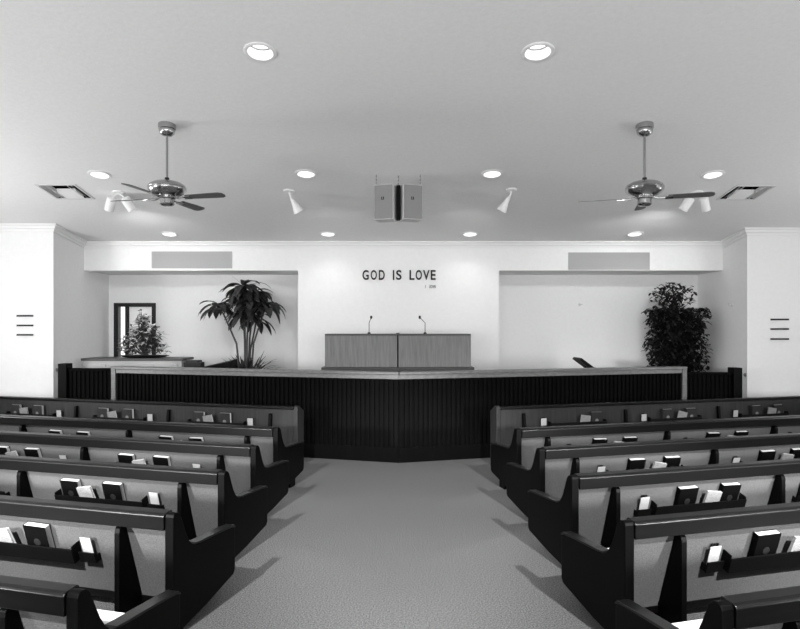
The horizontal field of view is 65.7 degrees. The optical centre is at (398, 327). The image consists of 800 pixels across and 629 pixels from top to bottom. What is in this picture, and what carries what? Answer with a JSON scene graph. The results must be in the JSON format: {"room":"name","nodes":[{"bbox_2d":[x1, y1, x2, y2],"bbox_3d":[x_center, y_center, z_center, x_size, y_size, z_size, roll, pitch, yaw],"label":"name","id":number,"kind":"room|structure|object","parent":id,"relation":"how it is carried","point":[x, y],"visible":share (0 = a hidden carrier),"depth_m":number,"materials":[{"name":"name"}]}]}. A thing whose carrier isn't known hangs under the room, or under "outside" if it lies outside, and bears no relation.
{"room":"house of worship","nodes":[
{"label":"house of worship","id":0,"kind":"room"},
{"bbox_2d":[0,232,57,397],"bbox_3d":[-7.625,0.091,11.825,2.150,4.137,0.150,0,0,0],"label":"wall","id":1,"kind":"structure","parent":0,"point":[28,260],"depth_m":11.75,"materials":[{"name":"white paint"}]},
{"bbox_2d":[0,223,55,231],"bbox_3d":[-7.570,-1.905,11.695,2.260,0.156,0.110,0,0,0],"label":"trim","id":2,"kind":"structure","parent":1,"relation":"attached to","point":[4,227],"depth_m":11.69,"materials":[{"name":"white paint"}]},
{"bbox_2d":[58,234,108,367],"bbox_3d":[-6.625,0.103,13.025,0.150,4.115,2.250,0,0,0],"label":"wall","id":3,"kind":"structure","parent":0,"point":[83,296],"depth_m":12.67,"materials":[{"name":"white paint"}]},
{"bbox_2d":[54,224,86,247],"bbox_3d":[-6.495,-1.820,12.270,0.110,0.326,1.260,0,0,0],"label":"trim","id":4,"kind":"structure","parent":3,"relation":"attached to","point":[63,232],"depth_m":12.23,"materials":[{"name":"white paint"}]},
{"bbox_2d":[90,271,297,274],"bbox_3d":[-4.325,-1.246,13.575,4.450,0.100,1.050,0,0,0],"label":"ceiling","id":5,"kind":"structure","parent":0,"point":[101,272],"depth_m":13.36,"materials":[{"name":"white paint"}]},
{"bbox_2d":[109,275,297,368],"bbox_3d":[-4.325,0.182,14.060,4.450,2.756,0.120,0,0,0],"label":"wall","id":6,"kind":"structure","parent":0,"point":[177,298],"depth_m":14.00,"materials":[{"name":"white paint"}]},
{"bbox_2d":[114,303,155,356],"bbox_3d":[-5.960,0.172,14.045,0.940,1.475,0.150,0,0,0],"label":"window","id":7,"kind":"structure","parent":6,"relation":"in","point":[124,313],"depth_m":14.04,"materials":[{"name":"black paint"}]},
{"bbox_2d":[0,0,799,240],"bbox_3d":[0.000,-3.261,3.550,17.800,3.382,21.500,0,0,0],"label":"ceiling","id":8,"kind":"structure","parent":0,"point":[444,92],"depth_m":7.44,"materials":[{"name":"paint"}]},
{"bbox_2d":[34,184,94,198],"bbox_3d":[-5.385,-2.283,10.019,0.640,0.278,0.644,0,0,0],"label":"ceiling vent","id":9,"kind":"object","parent":8,"relation":"in","point":[58,191],"visible":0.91,"depth_m":10.08,"materials":[{"name":"white metal"}]},
{"bbox_2d":[87,170,111,178],"bbox_3d":[-4.500,-2.386,9.319,0.329,0.234,0.327,0,0,31],"label":"ceiling light","id":10,"kind":"object","parent":8,"relation":"attached to","point":[97,174],"visible":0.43,"depth_m":9.40,"materials":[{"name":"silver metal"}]},
{"bbox_2d":[104,190,136,211],"bbox_3d":[-4.550,-2.064,10.083,0.522,0.354,0.256,0,0,0],"label":"spotlight","id":11,"kind":"object","parent":8,"relation":"attached to","point":[129,205],"visible":0.97,"depth_m":10.04,"materials":[{"name":"white metal"}]},
{"bbox_2d":[111,121,225,210],"bbox_3d":[-2.900,-2.046,7.750,1.181,1.045,1.181,0,0,-31],"label":"ceiling fan","id":12,"kind":"object","parent":8,"relation":"hanging from","point":[166,190],"visible":1,"depth_m":7.66,"materials":[{"name":"silver metal"}]},
{"bbox_2d":[160,231,177,236],"bbox_3d":[-4.560,-1.945,12.299,0.329,0.234,0.327,0,0,31],"label":"ceiling light","id":13,"kind":"object","parent":8,"relation":"attached to","point":[168,234],"visible":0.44,"depth_m":12.38,"materials":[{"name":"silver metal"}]},
{"bbox_2d":[243,42,276,61],"bbox_3d":[-1.390,-2.846,6.209,0.329,0.234,0.327,0,0,31],"label":"ceiling light","id":14,"kind":"object","parent":8,"relation":"attached to","point":[257,51],"visible":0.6,"depth_m":6.31,"materials":[{"name":"white ceramic"}]},
{"bbox_2d":[283,189,302,213],"bbox_3d":[-1.709,-2.049,10.032,0.342,0.405,0.179,0,0,-41],"label":"spotlight","id":15,"kind":"object","parent":8,"relation":"hanging from","point":[297,208],"visible":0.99,"depth_m":10.01,"materials":[{"name":"white metal"}]},
{"bbox_2d":[295,169,316,178],"bbox_3d":[-1.395,-2.390,9.289,0.329,0.234,0.327,0,0,31],"label":"ceiling light","id":16,"kind":"object","parent":8,"relation":"attached to","point":[304,173],"visible":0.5,"depth_m":9.39,"materials":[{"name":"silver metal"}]},
{"bbox_2d":[320,231,335,236],"bbox_3d":[-1.410,-1.945,12.299,0.329,0.234,0.327,0,0,31],"label":"ceiling light","id":17,"kind":"object","parent":8,"relation":"attached to","point":[325,234],"visible":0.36,"depth_m":12.40,"materials":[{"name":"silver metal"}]},
{"bbox_2d":[374,174,421,222],"bbox_3d":[-0.010,-1.963,9.360,0.723,0.687,0.341,0,0,0],"label":"loudspeaker","id":18,"kind":"object","parent":8,"relation":"hanging from","point":[392,203],"visible":1,"depth_m":9.24,"materials":[{"name":"grey"}]},
{"bbox_2d":[462,231,477,236],"bbox_3d":[1.410,-1.945,12.299,0.329,0.234,0.327,0,0,31],"label":"ceiling light","id":19,"kind":"object","parent":8,"relation":"attached to","point":[466,234],"visible":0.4,"depth_m":12.40,"materials":[{"name":"white glass"}]},
{"bbox_2d":[481,169,502,178],"bbox_3d":[1.395,-2.390,9.289,0.329,0.234,0.327,0,0,31],"label":"ceiling light","id":20,"kind":"object","parent":8,"relation":"attached to","point":[493,173],"visible":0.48,"depth_m":9.39,"materials":[{"name":"white glass"}]},
{"bbox_2d":[497,188,516,212],"bbox_3d":[1.739,-2.056,9.982,0.342,0.405,0.179,0,0,41],"label":"spotlight","id":21,"kind":"object","parent":8,"relation":"hanging from","point":[503,206],"visible":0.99,"depth_m":9.96,"materials":[{"name":"white metal"}]},
{"bbox_2d":[521,42,554,61],"bbox_3d":[1.390,-2.846,6.209,0.329,0.234,0.327,0,0,31],"label":"ceiling light","id":22,"kind":"object","parent":8,"relation":"attached to","point":[537,51],"visible":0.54,"depth_m":6.31,"materials":[{"name":"white glass"}]},
{"bbox_2d":[626,231,643,236],"bbox_3d":[4.680,-1.945,12.299,0.329,0.234,0.327,0,0,31],"label":"ceiling light","id":23,"kind":"object","parent":8,"relation":"attached to","point":[631,234],"visible":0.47,"depth_m":12.38,"materials":[{"name":"white glass"}]},
{"bbox_2d":[579,121,714,210],"bbox_3d":[3.070,-2.046,7.750,1.181,1.045,1.181,0,0,-28],"label":"ceiling fan","id":24,"kind":"object","parent":8,"relation":"hanging from","point":[644,190],"visible":1,"depth_m":7.66,"materials":[{"name":"silver metal"}]},
{"bbox_2d":[678,190,710,211],"bbox_3d":[4.830,-2.064,10.083,0.522,0.354,0.256,0,0,0],"label":"spotlight","id":25,"kind":"object","parent":8,"relation":"attached to","point":[704,203],"visible":0.75,"depth_m":10.04,"materials":[{"name":"white metal"}]},
{"bbox_2d":[701,170,724,178],"bbox_3d":[4.720,-2.386,9.319,0.329,0.234,0.327,0,0,31],"label":"ceiling light","id":26,"kind":"object","parent":8,"relation":"attached to","point":[714,174],"visible":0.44,"depth_m":9.40,"materials":[{"name":"white glass"}]},
{"bbox_2d":[716,185,776,199],"bbox_3d":[5.620,-2.277,10.059,0.640,0.278,0.644,0,0,0],"label":"ceiling vent","id":27,"kind":"object","parent":8,"relation":"in","point":[739,192],"visible":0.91,"depth_m":10.10,"materials":[{"name":"grey metal"}]},
{"bbox_2d":[92,458,707,628],"bbox_3d":[0.000,2.260,3.550,17.800,0.200,21.500,0,0,0],"label":"floor","id":28,"kind":"structure","parent":0,"point":[353,544],"depth_m":5.71,"materials":[{"name":"grey carpet"}]},
{"bbox_2d":[0,575,180,628],"bbox_3d":[-4.521,1.722,4.227,6.362,0.876,0.846,0,0,15],"label":"pew","id":29,"kind":"object","parent":28,"relation":"on","point":[25,603],"visible":1,"depth_m":3.13,"materials":[{"name":"wood"}]},
{"bbox_2d":[97,609,123,623],"bbox_3d":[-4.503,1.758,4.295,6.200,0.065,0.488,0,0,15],"label":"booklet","id":30,"kind":"object","parent":29,"relation":"on","point":[106,616],"depth_m":3.72,"materials":[{"name":"paper"}]},
{"bbox_2d":[0,495,235,628],"bbox_3d":[-4.521,1.722,5.507,6.362,0.876,0.846,0,0,15],"label":"pew","id":31,"kind":"object","parent":28,"relation":"on","point":[140,554],"visible":0.93,"depth_m":4.58,"materials":[{"name":"wood"}]},
{"bbox_2d":[0,527,15,542],"bbox_3d":[-3.007,1.629,4.739,0.199,0.237,0.086,0,0,18],"label":"booklet","id":32,"kind":"object","parent":31,"relation":"in","point":[6,535],"visible":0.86,"depth_m":4.71,"materials":[{"name":"white paper"}]},
{"bbox_2d":[23,521,55,547],"bbox_3d":[-2.718,1.597,4.693,0.206,0.263,0.124,0,0,15],"label":"hymnal","id":33,"kind":"object","parent":31,"relation":"in","point":[38,534],"visible":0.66,"depth_m":4.66,"materials":[{"name":"black paper"}]},
{"bbox_2d":[79,537,93,552],"bbox_3d":[-2.303,1.632,4.589,0.096,0.180,0.060,0,0,15],"label":"card","id":34,"kind":"object","parent":31,"relation":"in","point":[86,543],"visible":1,"depth_m":4.58,"materials":[{"name":"paper"}]},
{"bbox_2d":[0,455,267,556],"bbox_3d":[-4.521,1.722,6.757,6.362,0.876,0.846,0,0,15],"label":"pew","id":35,"kind":"object","parent":28,"relation":"on","point":[205,499],"visible":0.65,"depth_m":5.86,"materials":[{"name":"wood"}]},
{"bbox_2d":[60,478,81,496],"bbox_3d":[-3.193,1.597,6.070,0.202,0.260,0.124,0,0,15],"label":"hymnal","id":36,"kind":"object","parent":35,"relation":"in","point":[68,485],"visible":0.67,"depth_m":6.03,"materials":[{"name":"black paper"}]},
{"bbox_2d":[76,486,95,497],"bbox_3d":[-3.010,1.629,5.990,0.194,0.234,0.085,0,0,18],"label":"booklet","id":37,"kind":"object","parent":35,"relation":"in","point":[83,491],"visible":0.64,"depth_m":5.96,"materials":[{"name":"white paper"}]},
{"bbox_2d":[102,481,126,500],"bbox_3d":[-2.725,1.597,5.945,0.205,0.262,0.124,0,0,15],"label":"hymnal","id":38,"kind":"object","parent":35,"relation":"in","point":[113,490],"visible":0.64,"depth_m":5.91,"materials":[{"name":"black paper"}]},
{"bbox_2d":[149,492,159,504],"bbox_3d":[-2.299,1.632,5.838,0.092,0.178,0.060,0,0,15],"label":"card","id":39,"kind":"object","parent":35,"relation":"in","point":[154,499],"visible":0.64,"depth_m":5.83,"materials":[{"name":"paper"}]},
{"bbox_2d":[0,431,288,513],"bbox_3d":[-4.521,1.722,7.977,6.362,0.876,0.846,0,0,15],"label":"pew","id":40,"kind":"object","parent":28,"relation":"on","point":[244,464],"visible":0.3,"depth_m":7.15,"materials":[{"name":"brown wood"}]},
{"bbox_2d":[0,445,10,454],"bbox_3d":[-4.948,1.597,7.761,0.202,0.260,0.124,0,0,15],"label":"hymnal","id":41,"kind":"object","parent":40,"relation":"in","point":[3,449],"visible":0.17,"depth_m":7.71,"materials":[{"name":"black paper"}]},
{"bbox_2d":[24,447,42,457],"bbox_3d":[-4.490,1.597,7.638,0.205,0.262,0.124,0,0,15],"label":"hymnal","id":42,"kind":"object","parent":40,"relation":"in","point":[29,451],"visible":0.41,"depth_m":7.59,"materials":[{"name":"black paper"}]},
{"bbox_2d":[117,453,135,462],"bbox_3d":[-3.187,1.597,7.289,0.206,0.263,0.124,0,0,15],"label":"hymnal","id":43,"kind":"object","parent":40,"relation":"in","point":[122,457],"visible":0.37,"depth_m":7.25,"materials":[{"name":"black paper"}]},
{"bbox_2d":[152,455,171,465],"bbox_3d":[-2.730,1.597,7.166,0.206,0.263,0.124,0,0,15],"label":"hymnal","id":44,"kind":"object","parent":40,"relation":"in","point":[163,460],"visible":0.36,"depth_m":7.12,"materials":[{"name":"black paper"}]},
{"bbox_2d":[0,414,303,487],"bbox_3d":[-4.521,1.722,9.197,6.362,0.876,0.846,0,0,15],"label":"pew","id":45,"kind":"object","parent":28,"relation":"on","point":[269,440],"visible":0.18,"depth_m":8.47,"materials":[{"name":"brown wood"}]},
{"bbox_2d":[48,429,62,433],"bbox_3d":[-4.953,1.597,8.982,0.203,0.261,0.124,0,0,15],"label":"hymnal","id":46,"kind":"object","parent":45,"relation":"in","point":[54,431],"visible":0.28,"depth_m":8.94,"materials":[{"name":"paper"}]},
{"bbox_2d":[159,435,173,439],"bbox_3d":[-3.176,1.597,8.506,0.206,0.262,0.124,0,0,15],"label":"hymnal","id":47,"kind":"object","parent":45,"relation":"in","point":[166,437],"visible":0.37,"depth_m":8.46,"materials":[{"name":"paper"}]},
{"bbox_2d":[188,436,203,441],"bbox_3d":[-2.725,1.597,8.385,0.202,0.260,0.124,0,0,15],"label":"hymnal","id":48,"kind":"object","parent":45,"relation":"in","point":[190,438],"visible":0.33,"depth_m":8.34,"materials":[{"name":"black paper"}]},
{"bbox_2d":[0,396,303,444],"bbox_3d":[-4.607,1.683,10.434,6.350,0.955,0.330,0,0,15],"label":"pew","id":49,"kind":"object","parent":28,"relation":"on","point":[290,419],"visible":0.33,"depth_m":10.12,"materials":[{"name":"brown wood"}]},
{"bbox_2d":[10,404,21,412],"bbox_3d":[-6.731,1.474,10.908,0.201,0.258,0.065,0,0,15],"label":"hymnal","id":50,"kind":"object","parent":49,"relation":"in","point":[14,408],"visible":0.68,"depth_m":10.88,"materials":[{"name":"grey paper"}]},
{"bbox_2d":[32,405,43,413],"bbox_3d":[-6.275,1.474,10.786,0.202,0.259,0.065,0,0,15],"label":"hymnal","id":51,"kind":"object","parent":49,"relation":"in","point":[36,409],"visible":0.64,"depth_m":10.76,"materials":[{"name":"grey paper"}]},
{"bbox_2d":[97,408,108,416],"bbox_3d":[-4.981,1.474,10.439,0.203,0.259,0.065,0,0,15],"label":"hymnal","id":52,"kind":"object","parent":49,"relation":"in","point":[101,412],"visible":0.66,"depth_m":10.41,"materials":[{"name":"grey paper"}]},
{"bbox_2d":[122,409,133,417],"bbox_3d":[-4.505,1.474,10.311,0.201,0.258,0.065,0,0,15],"label":"hymnal","id":53,"kind":"object","parent":49,"relation":"in","point":[126,413],"visible":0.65,"depth_m":10.28,"materials":[{"name":"grey paper"}]},
{"bbox_2d":[193,411,204,420],"bbox_3d":[-3.212,1.474,9.965,0.200,0.258,0.065,0,0,15],"label":"hymnal","id":54,"kind":"object","parent":49,"relation":"in","point":[197,416],"visible":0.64,"depth_m":9.94,"materials":[{"name":"grey paper"}]},
{"bbox_2d":[202,415,212,421],"bbox_3d":[-3.035,1.498,9.879,0.204,0.244,0.033,0,0,16],"label":"booklet","id":55,"kind":"object","parent":49,"relation":"in","point":[208,418],"visible":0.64,"depth_m":9.87,"materials":[{"name":"white paper"}]},
{"bbox_2d":[219,412,231,422],"bbox_3d":[-2.758,1.474,9.843,0.204,0.260,0.065,0,0,15],"label":"hymnal","id":56,"kind":"object","parent":49,"relation":"in","point":[223,417],"visible":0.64,"depth_m":9.81,"materials":[{"name":"grey paper"}]},
{"bbox_2d":[58,363,741,462],"bbox_3d":[0.020,1.407,10.742,12.560,1.505,1.697,0,0,0],"label":"rail","id":57,"kind":"object","parent":28,"relation":"on","point":[375,416],"visible":0.62,"depth_m":10.35,"materials":[{"name":"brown wood"}]},
{"bbox_2d":[490,415,799,489],"bbox_3d":[4.461,1.722,9.117,6.362,0.876,0.846,0,0,-15],"label":"pew","id":58,"kind":"object","parent":28,"relation":"on","point":[525,442],"visible":0.29,"depth_m":8.38,"materials":[{"name":"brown wood"}]},
{"bbox_2d":[592,438,607,443],"bbox_3d":[2.674,1.597,8.307,0.206,0.263,0.124,0,0,-15],"label":"hymnal","id":59,"kind":"object","parent":58,"relation":"in","point":[594,440],"visible":0.36,"depth_m":8.26,"materials":[{"name":"black paper"}]},
{"bbox_2d":[622,436,637,441],"bbox_3d":[3.120,1.597,8.427,0.204,0.261,0.124,0,0,-15],"label":"hymnal","id":60,"kind":"object","parent":58,"relation":"in","point":[625,438],"visible":0.37,"depth_m":8.38,"materials":[{"name":"black paper"}]},
{"bbox_2d":[705,432,720,437],"bbox_3d":[4.427,1.597,8.777,0.205,0.262,0.124,0,0,-15],"label":"hymnal","id":61,"kind":"object","parent":58,"relation":"in","point":[708,434],"visible":0.3,"depth_m":8.72,"materials":[{"name":"black paper"}]},
{"bbox_2d":[734,430,748,435],"bbox_3d":[4.888,1.597,8.901,0.205,0.262,0.124,0,0,-15],"label":"hymnal","id":62,"kind":"object","parent":58,"relation":"in","point":[739,432],"visible":0.3,"depth_m":8.86,"materials":[{"name":"black paper"}]},
{"bbox_2d":[490,396,799,464],"bbox_3d":[4.547,1.683,10.434,6.350,0.955,0.330,0,0,-15],"label":"pew","id":63,"kind":"object","parent":28,"relation":"on","point":[503,419],"visible":0.42,"depth_m":10.12,"materials":[{"name":"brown wood"}]},
{"bbox_2d":[580,415,590,421],"bbox_3d":[2.965,1.497,9.876,0.192,0.236,0.033,0,0,-15],"label":"booklet","id":64,"kind":"object","parent":63,"relation":"in","point":[584,418],"visible":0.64,"depth_m":9.86,"materials":[{"name":"white paper"}]},
{"bbox_2d":[590,411,602,421],"bbox_3d":[3.168,1.474,9.969,0.206,0.262,0.065,0,0,-15],"label":"hymnal","id":65,"kind":"object","parent":63,"relation":"in","point":[595,416],"visible":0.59,"depth_m":9.94,"materials":[{"name":"grey paper"}]},
{"bbox_2d":[661,409,672,417],"bbox_3d":[4.458,1.474,10.315,0.200,0.257,0.065,0,0,-15],"label":"hymnal","id":66,"kind":"object","parent":63,"relation":"in","point":[665,413],"visible":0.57,"depth_m":10.29,"materials":[{"name":"grey paper"}]},
{"bbox_2d":[685,408,696,416],"bbox_3d":[4.908,1.474,10.435,0.201,0.258,0.065,0,0,-15],"label":"hymnal","id":67,"kind":"object","parent":63,"relation":"in","point":[692,412],"visible":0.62,"depth_m":10.41,"materials":[{"name":"grey paper"}]},
{"bbox_2d":[750,405,761,413],"bbox_3d":[6.204,1.474,10.783,0.202,0.259,0.065,0,0,-15],"label":"hymnal","id":68,"kind":"object","parent":63,"relation":"in","point":[754,409],"visible":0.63,"depth_m":10.76,"materials":[{"name":"grey paper"}]},
{"bbox_2d":[772,404,783,412],"bbox_3d":[6.659,1.474,10.905,0.205,0.261,0.065,0,0,-15],"label":"hymnal","id":69,"kind":"object","parent":63,"relation":"in","point":[780,407],"visible":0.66,"depth_m":10.88,"materials":[{"name":"grey paper"}]},
{"bbox_2d":[506,433,799,516],"bbox_3d":[4.461,1.722,7.837,6.362,0.876,0.846,0,0,-15],"label":"pew","id":70,"kind":"object","parent":28,"relation":"on","point":[550,469],"visible":0.31,"depth_m":7.01,"materials":[{"name":"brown wood"}]},
{"bbox_2d":[626,457,645,469],"bbox_3d":[2.677,1.597,7.028,0.202,0.260,0.124,0,0,-15],"label":"hymnal","id":71,"kind":"object","parent":70,"relation":"in","point":[633,463],"visible":0.44,"depth_m":6.99,"materials":[{"name":"black paper"}]},
{"bbox_2d":[652,461,666,467],"bbox_3d":[2.948,1.629,7.070,0.198,0.236,0.086,0,0,-18],"label":"booklet","id":72,"kind":"object","parent":70,"relation":"in","point":[655,464],"visible":0.36,"depth_m":7.04,"materials":[{"name":"white paper"}]},
{"bbox_2d":[662,455,680,466],"bbox_3d":[3.127,1.597,7.149,0.203,0.260,0.124,0,0,-15],"label":"hymnal","id":73,"kind":"object","parent":70,"relation":"in","point":[674,460],"visible":0.39,"depth_m":7.11,"materials":[{"name":"black paper"}]},
{"bbox_2d":[757,449,775,460],"bbox_3d":[4.433,1.597,7.498,0.202,0.260,0.124,0,0,-15],"label":"hymnal","id":74,"kind":"object","parent":70,"relation":"in","point":[764,455],"visible":0.5,"depth_m":7.46,"materials":[{"name":"black paper"}]},
{"bbox_2d":[780,453,793,459],"bbox_3d":[4.698,1.629,7.539,0.193,0.233,0.085,0,0,-18],"label":"booklet","id":75,"kind":"object","parent":70,"relation":"in","point":[784,455],"visible":0.36,"depth_m":7.50,"materials":[{"name":"white paper"}]},
{"bbox_2d":[789,448,799,458],"bbox_3d":[4.884,1.597,7.619,0.203,0.260,0.124,0,0,-15],"label":"hymnal","id":76,"kind":"object","parent":70,"relation":"in","point":[795,451],"visible":0.34,"depth_m":7.57,"materials":[{"name":"black paper"}]},
{"bbox_2d":[527,458,799,564],"bbox_3d":[4.461,1.722,6.597,6.362,0.876,0.846,0,0,-15],"label":"pew","id":77,"kind":"object","parent":28,"relation":"on","point":[591,506],"visible":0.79,"depth_m":5.70,"materials":[{"name":"wood"}]},
{"bbox_2d":[639,497,649,509],"bbox_3d":[2.241,1.632,5.678,0.096,0.181,0.060,0,0,-15],"label":"card","id":78,"kind":"object","parent":77,"relation":"in","point":[644,501],"visible":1,"depth_m":5.67,"materials":[{"name":"paper"}]},
{"bbox_2d":[673,485,698,504],"bbox_3d":[2.674,1.597,5.787,0.204,0.261,0.124,0,0,-15],"label":"hymnal","id":79,"kind":"object","parent":77,"relation":"in","point":[688,494],"visible":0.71,"depth_m":5.75,"materials":[{"name":"black paper"}]},
{"bbox_2d":[703,490,722,502],"bbox_3d":[2.934,1.628,5.826,0.187,0.228,0.085,0,0,-17],"label":"booklet","id":80,"kind":"object","parent":77,"relation":"in","point":[710,496],"visible":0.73,"depth_m":5.80,"materials":[{"name":"white paper"}]},
{"bbox_2d":[718,482,740,500],"bbox_3d":[3.133,1.597,5.910,0.205,0.262,0.124,0,0,-15],"label":"hymnal","id":81,"kind":"object","parent":77,"relation":"in","point":[730,490],"visible":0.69,"depth_m":5.87,"materials":[{"name":"black paper"}]},
{"bbox_2d":[561,502,799,628],"bbox_3d":[4.461,1.722,5.327,6.362,0.876,0.846,0,0,-15],"label":"pew","id":82,"kind":"object","parent":28,"relation":"on","point":[657,563],"visible":0.98,"depth_m":4.40,"materials":[{"name":"wood"}]},
{"bbox_2d":[706,546,721,564],"bbox_3d":[2.235,1.632,4.406,0.097,0.181,0.060,0,0,-15],"label":"card","id":83,"kind":"object","parent":82,"relation":"in","point":[714,552],"visible":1,"depth_m":4.39,"materials":[{"name":"paper"}]},
{"bbox_2d":[747,529,781,556],"bbox_3d":[2.652,1.597,4.511,0.203,0.260,0.124,0,0,-15],"label":"hymnal","id":84,"kind":"object","parent":82,"relation":"in","point":[765,542],"visible":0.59,"depth_m":4.47,"materials":[{"name":"black paper"}]},
{"bbox_2d":[787,536,799,551],"bbox_3d":[2.936,1.628,4.556,0.189,0.230,0.085,0,0,-17],"label":"booklet","id":85,"kind":"object","parent":82,"relation":"in","point":[795,544],"visible":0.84,"depth_m":4.52,"materials":[{"name":"white paper"}]},
{"bbox_2d":[615,586,799,628],"bbox_3d":[4.461,1.722,4.097,6.362,0.876,0.846,0,0,-15],"label":"pew","id":86,"kind":"object","parent":28,"relation":"on","point":[779,608],"visible":1,"depth_m":2.97,"materials":[{"name":"wood"}]},
{"bbox_2d":[671,619,702,628],"bbox_3d":[4.443,1.758,4.165,6.200,0.065,0.488,0,0,-15],"label":"seat cushion","id":87,"kind":"object","parent":86,"relation":"on","point":[693,624],"depth_m":3.61,"materials":[{"name":"fabric"}]},
{"bbox_2d":[84,248,722,369],"bbox_3d":[0.095,-0.123,13.500,13.290,3.367,1.200,0,0,0],"label":"wall","id":88,"kind":"structure","parent":0,"point":[329,302],"depth_m":12.90,"materials":[{"name":"white paint"}]},
{"bbox_2d":[152,251,231,267],"bbox_3d":[-4.305,-1.415,12.890,1.670,0.350,0.020,0,0,0],"label":"air vent","id":89,"kind":"object","parent":88,"relation":"in","point":[160,259],"visible":1,"depth_m":12.88,"materials":[{"name":"grey metal"}]},
{"bbox_2d":[362,270,435,279],"bbox_3d":[0.001,-1.103,12.890,1.522,0.205,0.020,0,0,0],"label":"lettering","id":90,"kind":"object","parent":88,"relation":"attached to","point":[397,271],"depth_m":12.88,"materials":[{"name":"grey paint"}]},
{"bbox_2d":[85,241,721,247],"bbox_3d":[0.095,-1.735,12.845,13.290,0.156,0.110,0,0,0],"label":"trim","id":91,"kind":"structure","parent":88,"relation":"attached to","point":[90,244],"depth_m":12.85,"materials":[{"name":"white paint"}]},
{"bbox_2d":[568,252,649,269],"bbox_3d":[4.365,-1.390,12.890,1.690,0.360,0.020,0,0,0],"label":"air vent","id":92,"kind":"object","parent":88,"relation":"in","point":[576,260],"visible":1,"depth_m":12.88,"materials":[{"name":"grey metal"}]},
{"bbox_2d":[499,275,696,371],"bbox_3d":[4.410,0.182,14.060,4.660,2.756,0.120,0,0,0],"label":"wall","id":93,"kind":"structure","parent":0,"point":[543,325],"depth_m":14.00,"materials":[{"name":"white paint"}]},
{"bbox_2d":[499,271,716,274],"bbox_3d":[4.410,-1.246,13.575,4.660,0.100,1.050,0,0,0],"label":"ceiling","id":94,"kind":"structure","parent":0,"point":[500,272],"depth_m":13.36,"materials":[{"name":"white paint"}]},
{"bbox_2d":[697,238,742,397],"bbox_3d":[6.815,0.121,13.150,0.150,4.078,2.000,0,0,0],"label":"wall","id":95,"kind":"structure","parent":0,"point":[715,290],"depth_m":12.80,"materials":[{"name":"white paint"}]},
{"bbox_2d":[720,228,746,247],"bbox_3d":[6.685,-1.802,12.395,0.110,0.290,1.010,0,0,0],"label":"trim","id":96,"kind":"structure","parent":95,"relation":"attached to","point":[740,234],"depth_m":12.37,"materials":[{"name":"white paint"}]},
{"bbox_2d":[743,236,799,397],"bbox_3d":[7.720,0.110,12.075,1.960,4.100,0.150,0,0,0],"label":"wall","id":97,"kind":"structure","parent":0,"point":[771,264],"depth_m":12.00,"materials":[{"name":"white paint"}]},
{"bbox_2d":[745,228,799,235],"bbox_3d":[7.665,-1.868,11.945,2.070,0.156,0.110,0,0,0],"label":"trim","id":98,"kind":"structure","parent":97,"relation":"attached to","point":[750,231],"depth_m":11.94,"materials":[{"name":"white paint"}]},
{"bbox_3d":[0.095,1.860,12.020,13.290,0.600,3.960,0,0,0],"label":"platform","id":99,"kind":"object","parent":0,"visible":0},
{"bbox_2d":[81,357,193,367],"bbox_3d":[-5.325,1.083,12.690,2.030,0.955,0.680,0,0,0],"label":"base cabinet","id":100,"kind":"object","parent":99,"relation":"on","point":[92,362],"visible":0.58,"depth_m":12.37,"materials":[{"name":"grey"}]},
{"bbox_2d":[117,309,169,357],"bbox_3d":[-5.170,0.108,12.569,1.058,0.994,0.881,0,0,-21],"label":"flower arrangement","id":101,"kind":"object","parent":100,"relation":"on","point":[143,343],"visible":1,"depth_m":12.48,"materials":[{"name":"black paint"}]},
{"bbox_2d":[118,355,169,357],"bbox_3d":[-5.160,0.578,12.550,1.040,0.055,0.468,0,0,0],"label":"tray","id":102,"kind":"object","parent":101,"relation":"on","point":[127,356],"depth_m":12.42,"materials":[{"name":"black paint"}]},
{"bbox_2d":[184,360,203,367],"bbox_3d":[-3.990,1.093,12.075,0.330,0.935,0.250,0,0,0],"label":"case","id":103,"kind":"object","parent":99,"relation":"on","point":[188,363],"visible":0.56,"depth_m":11.95,"materials":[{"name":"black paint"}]},
{"bbox_2d":[204,359,236,367],"bbox_3d":[-3.660,1.100,12.555,0.620,0.920,0.570,0,0,0],"label":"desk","id":104,"kind":"object","parent":99,"relation":"on","point":[232,363],"visible":0.05,"depth_m":12.27,"materials":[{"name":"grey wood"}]},
{"bbox_2d":[198,279,285,368],"bbox_3d":[-3.347,0.221,13.129,1.872,2.678,1.459,0,0,0],"label":"plant","id":105,"kind":"object","parent":99,"relation":"on","point":[250,302],"visible":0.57,"depth_m":13.11,"materials":[{"name":"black plant"}]},
{"bbox_2d":[321,333,473,370],"bbox_3d":[-0.020,0.824,11.335,2.720,1.473,0.670,0,0,0],"label":"pulpit","id":106,"kind":"object","parent":99,"relation":"on","point":[358,352],"visible":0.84,"depth_m":11.08,"materials":[{"name":"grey wood"}]},
{"bbox_2d":[573,357,595,367],"bbox_3d":[3.702,1.072,12.268,0.499,0.976,0.504,0,0,-4],"label":"music stand","id":107,"kind":"object","parent":99,"relation":"on","point":[582,362],"visible":0.41,"depth_m":12.18,"materials":[{"name":"black paint"}]},
{"bbox_2d":[641,282,712,371],"bbox_3d":[5.892,0.284,13.195,1.362,2.552,1.250,0,0,0],"label":"fig tree","id":108,"kind":"object","parent":99,"relation":"on","point":[671,323],"visible":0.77,"depth_m":12.93,"materials":[{"name":"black plant"}]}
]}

